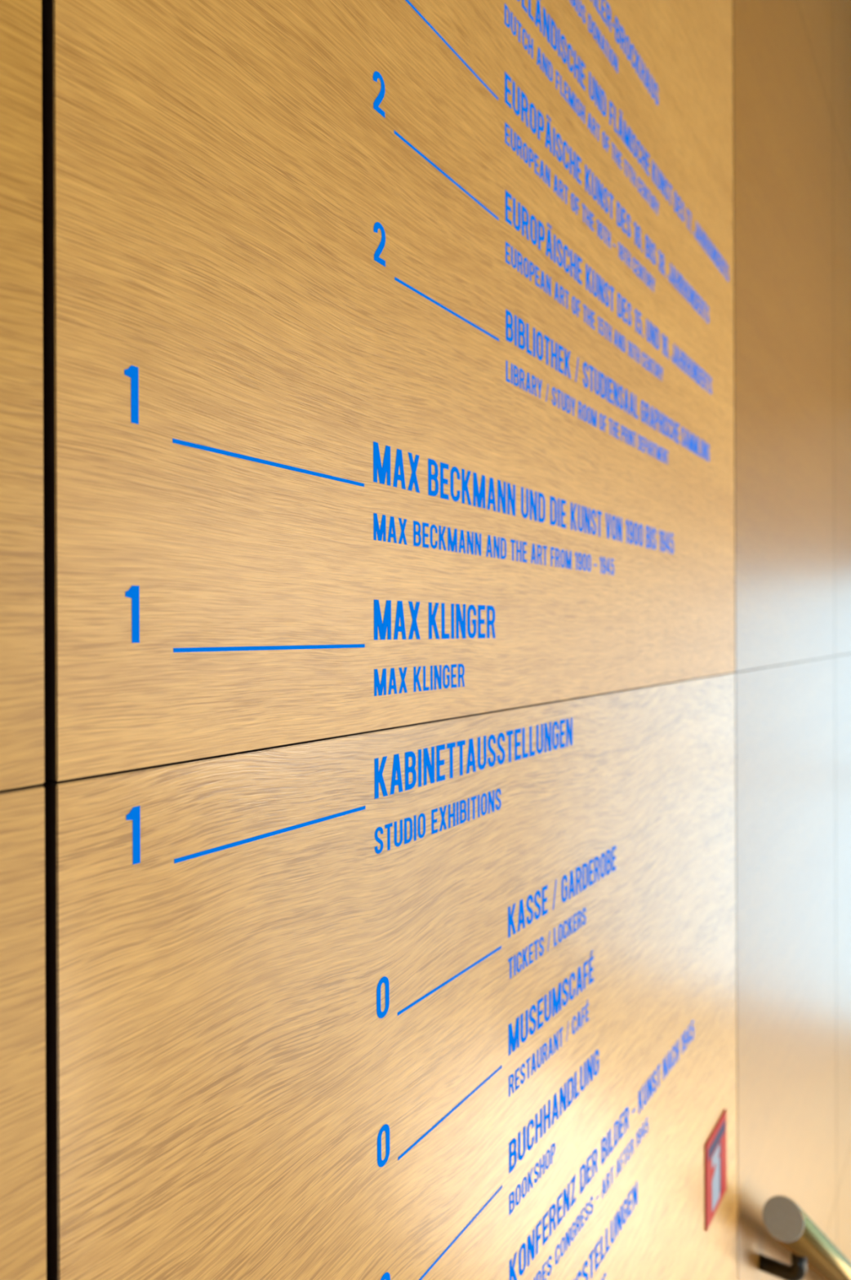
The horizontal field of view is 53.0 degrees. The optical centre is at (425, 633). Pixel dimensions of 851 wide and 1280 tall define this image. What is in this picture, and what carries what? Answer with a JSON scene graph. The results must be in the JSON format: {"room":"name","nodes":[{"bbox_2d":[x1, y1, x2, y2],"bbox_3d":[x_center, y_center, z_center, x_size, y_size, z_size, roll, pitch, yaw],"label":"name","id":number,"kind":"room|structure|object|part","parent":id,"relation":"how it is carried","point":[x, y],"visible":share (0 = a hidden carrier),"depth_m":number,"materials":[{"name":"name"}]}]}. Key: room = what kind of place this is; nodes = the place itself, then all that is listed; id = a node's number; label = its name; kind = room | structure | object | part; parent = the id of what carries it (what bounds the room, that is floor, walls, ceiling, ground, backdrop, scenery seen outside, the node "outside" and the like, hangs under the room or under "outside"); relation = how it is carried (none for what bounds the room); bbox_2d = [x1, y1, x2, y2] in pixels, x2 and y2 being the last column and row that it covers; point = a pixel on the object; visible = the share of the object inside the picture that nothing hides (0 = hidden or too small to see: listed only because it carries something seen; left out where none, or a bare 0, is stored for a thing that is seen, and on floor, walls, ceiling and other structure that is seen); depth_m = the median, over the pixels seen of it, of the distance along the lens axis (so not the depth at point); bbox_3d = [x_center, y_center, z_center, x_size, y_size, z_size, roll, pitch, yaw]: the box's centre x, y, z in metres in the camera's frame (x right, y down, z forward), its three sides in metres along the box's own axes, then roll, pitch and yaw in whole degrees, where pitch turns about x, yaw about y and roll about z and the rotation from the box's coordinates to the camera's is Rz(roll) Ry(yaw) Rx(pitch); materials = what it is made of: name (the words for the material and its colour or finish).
{"room":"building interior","nodes":[
{"label":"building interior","id":0,"kind":"room"},
{"bbox_2d":[0,0,850,1279],"bbox_3d":[1.700,1.744,3.196,0.100,8.300,13.600,0,0,33],"label":"wall","id":1,"kind":"structure","parent":0,"point":[201,1074],"depth_m":0.53,"materials":[{"name":"brown wood"}]},
{"bbox_3d":[-0.442,-0.567,-0.105,0.018,1.251,1.042,0,0,33],"label":"panel","id":2,"kind":"part","parent":1,"relation":"part of","materials":[{"name":"brown wood"}]},
{"bbox_3d":[-0.437,0.685,-0.105,0.018,1.252,1.042,0,0,33],"label":"panel","id":3,"kind":"part","parent":1,"relation":"part of","materials":[{"name":"brown wood"}]},
{"bbox_2d":[124,585,495,696],"bbox_3d":[-0.037,0.008,0.488,0.001,0.057,0.319,0,0,33],"label":"entry","id":4,"kind":"object","parent":1,"relation":"attached to","point":[133,593],"visible":1,"depth_m":0.52,"materials":[{"name":"blue paint"}]},
{"bbox_2d":[125,717,572,864],"bbox_3d":[0.001,0.101,0.545,0.001,0.057,0.455,0,0,33],"label":"entry","id":5,"kind":"object","parent":1,"relation":"attached to","point":[134,815],"visible":1,"depth_m":0.55,"materials":[{"name":"blue paint"}]},
{"bbox_3d":[0.143,0.683,0.773,0.018,1.252,1.053,0,0,33],"label":"panel","id":6,"kind":"part","parent":1,"relation":"part of","materials":[{"name":"brown wood"}]},
{"bbox_3d":[0.138,-0.569,0.773,0.018,1.251,1.053,0,0,33],"label":"panel","id":7,"kind":"part","parent":1,"relation":"part of","materials":[{"name":"brown wood"}]},
{"bbox_2d":[124,364,673,575],"bbox_3d":[0.079,-0.084,0.664,0.001,0.058,0.740,0,0,33],"label":"entry","id":8,"kind":"object","parent":1,"relation":"attached to","point":[132,371],"visible":1,"depth_m":0.58,"materials":[{"name":"blue paint"}]},
{"bbox_2d":[377,950,593,1167],"bbox_3d":[0.062,0.316,0.636,0.001,0.060,0.327,0,0,33],"label":"entry","id":9,"kind":"object","parent":1,"relation":"attached to","point":[555,1002],"visible":1,"depth_m":0.67,"materials":[{"name":"blue paint"}]},
{"bbox_2d":[380,1049,599,1279],"bbox_3d":[0.066,0.406,0.641,0.001,0.056,0.339,0,0,33],"label":"entry","id":10,"kind":"object","parent":1,"relation":"attached to","point":[562,1099],"visible":1,"depth_m":0.68,"materials":[{"name":"blue paint"}]},
{"bbox_2d":[376,845,615,1017],"bbox_3d":[0.077,0.231,0.659,0.001,0.056,0.383,0,0,33],"label":"entry","id":11,"kind":"object","parent":1,"relation":"attached to","point":[384,980],"visible":1,"depth_m":0.68,"materials":[{"name":"blue paint"}]},
{"bbox_2d":[373,222,709,464],"bbox_3d":[0.168,-0.216,0.799,0.001,0.055,0.718,0,0,33],"label":"entry","id":12,"kind":"object","parent":1,"relation":"attached to","point":[377,225],"visible":1,"depth_m":0.75,"materials":[{"name":"blue paint"}]},
{"bbox_2d":[372,71,711,394],"bbox_3d":[0.171,-0.306,0.804,0.001,0.058,0.730,0,0,33],"label":"entry","id":13,"kind":"object","parent":1,"relation":"attached to","point":[377,101],"visible":1,"depth_m":0.73,"materials":[{"name":"blue paint"}]},
{"bbox_2d":[404,0,708,323],"bbox_3d":[0.167,-0.395,0.799,0.001,0.057,0.718,0,0,33],"label":"entry","id":14,"kind":"object","parent":1,"relation":"attached to","point":[506,76],"visible":1,"depth_m":0.74,"materials":[{"name":"blue paint"}]},
{"bbox_2d":[509,1020,693,1279],"bbox_3d":[0.146,0.494,0.762,0.001,0.055,0.648,0,0,33],"label":"entry","id":15,"kind":"object","parent":1,"relation":"attached to","point":[531,1247],"visible":1,"depth_m":0.76,"materials":[{"name":"blue paint"}]},
{"bbox_2d":[573,1180,637,1279],"bbox_3d":[0.091,0.582,0.679,0.001,0.055,0.448,0,0,33],"label":"entry","id":16,"kind":"object","parent":1,"relation":"attached to","point":[634,1194],"visible":1,"depth_m":0.81,"materials":[{"name":"blue paint"}]},
{"bbox_2d":[568,0,657,105],"bbox_3d":[0.112,-0.573,0.716,0.001,0.057,0.519,0,0,33],"label":"entry","id":17,"kind":"object","parent":1,"relation":"attached to","point":[615,61],"visible":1,"depth_m":0.82,"materials":[{"name":"blue paint"}]},
{"bbox_2d":[504,0,728,281],"bbox_3d":[0.194,-0.483,0.841,0.001,0.057,0.818,0,0,33],"label":"entry","id":18,"kind":"object","parent":1,"relation":"attached to","point":[662,182],"visible":1,"depth_m":0.79,"materials":[{"name":"blue paint"}]},
{"bbox_2d":[704,1108,726,1231],"bbox_3d":[0.378,0.696,1.110,0.002,0.108,0.098,0,0,33],"label":"fire sign","id":19,"kind":"object","parent":1,"relation":"attached to","point":[715,1147],"visible":1,"depth_m":1.10,"materials":[{"name":"red plastic"}]},
{"bbox_3d":[0.686,-0.571,1.601,0.018,1.251,0.927,0,0,33],"label":"panel","id":20,"kind":"part","parent":1,"relation":"part of","materials":[{"name":"brown wood"}]},
{"bbox_3d":[0.690,0.681,1.601,0.018,1.252,0.927,0,0,33],"label":"panel","id":21,"kind":"part","parent":1,"relation":"part of","materials":[{"name":"brown wood"}]},
{"bbox_2d":[758,1195,850,1279],"bbox_3d":[1.577,2.349,2.840,0.084,3.106,3.954,0,0,33],"label":"handrail","id":22,"kind":"object","parent":1,"relation":"attached to","point":[783,1219],"visible":1,"depth_m":1.27,"materials":[{"name":"gold metal"}]},
{"bbox_3d":[0.547,0.962,1.306,0.066,0.051,0.022,0,0,33],"label":"arm","id":23,"kind":"part","parent":22,"relation":"part of","materials":[{"name":"metal"}]},
{"bbox_3d":[0.681,-1.800,1.601,0.018,1.204,0.927,0,0,33],"label":"panel","id":24,"kind":"part","parent":1,"relation":"part of","materials":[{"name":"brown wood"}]},
{"bbox_3d":[0.695,1.934,1.601,0.018,1.252,0.927,0,0,33],"label":"panel","id":25,"kind":"part","parent":1,"relation":"part of","materials":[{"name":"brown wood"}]},
{"bbox_3d":[1.224,-1.802,2.423,0.018,1.204,1.037,0,0,33],"label":"panel","id":26,"kind":"part","parent":1,"relation":"part of","materials":[{"name":"brown wood"}]},
{"bbox_3d":[1.229,-0.574,2.423,0.018,1.251,1.037,0,0,33],"label":"panel","id":27,"kind":"part","parent":1,"relation":"part of","materials":[{"name":"brown wood"}]},
{"bbox_3d":[1.233,0.679,2.423,0.018,1.252,1.037,0,0,33],"label":"panel","id":28,"kind":"part","parent":1,"relation":"part of","materials":[{"name":"brown wood"}]},
{"bbox_3d":[1.238,1.932,2.423,0.018,1.252,1.037,0,0,33],"label":"panel","id":29,"kind":"part","parent":1,"relation":"part of","materials":[{"name":"brown wood"}]}
]}

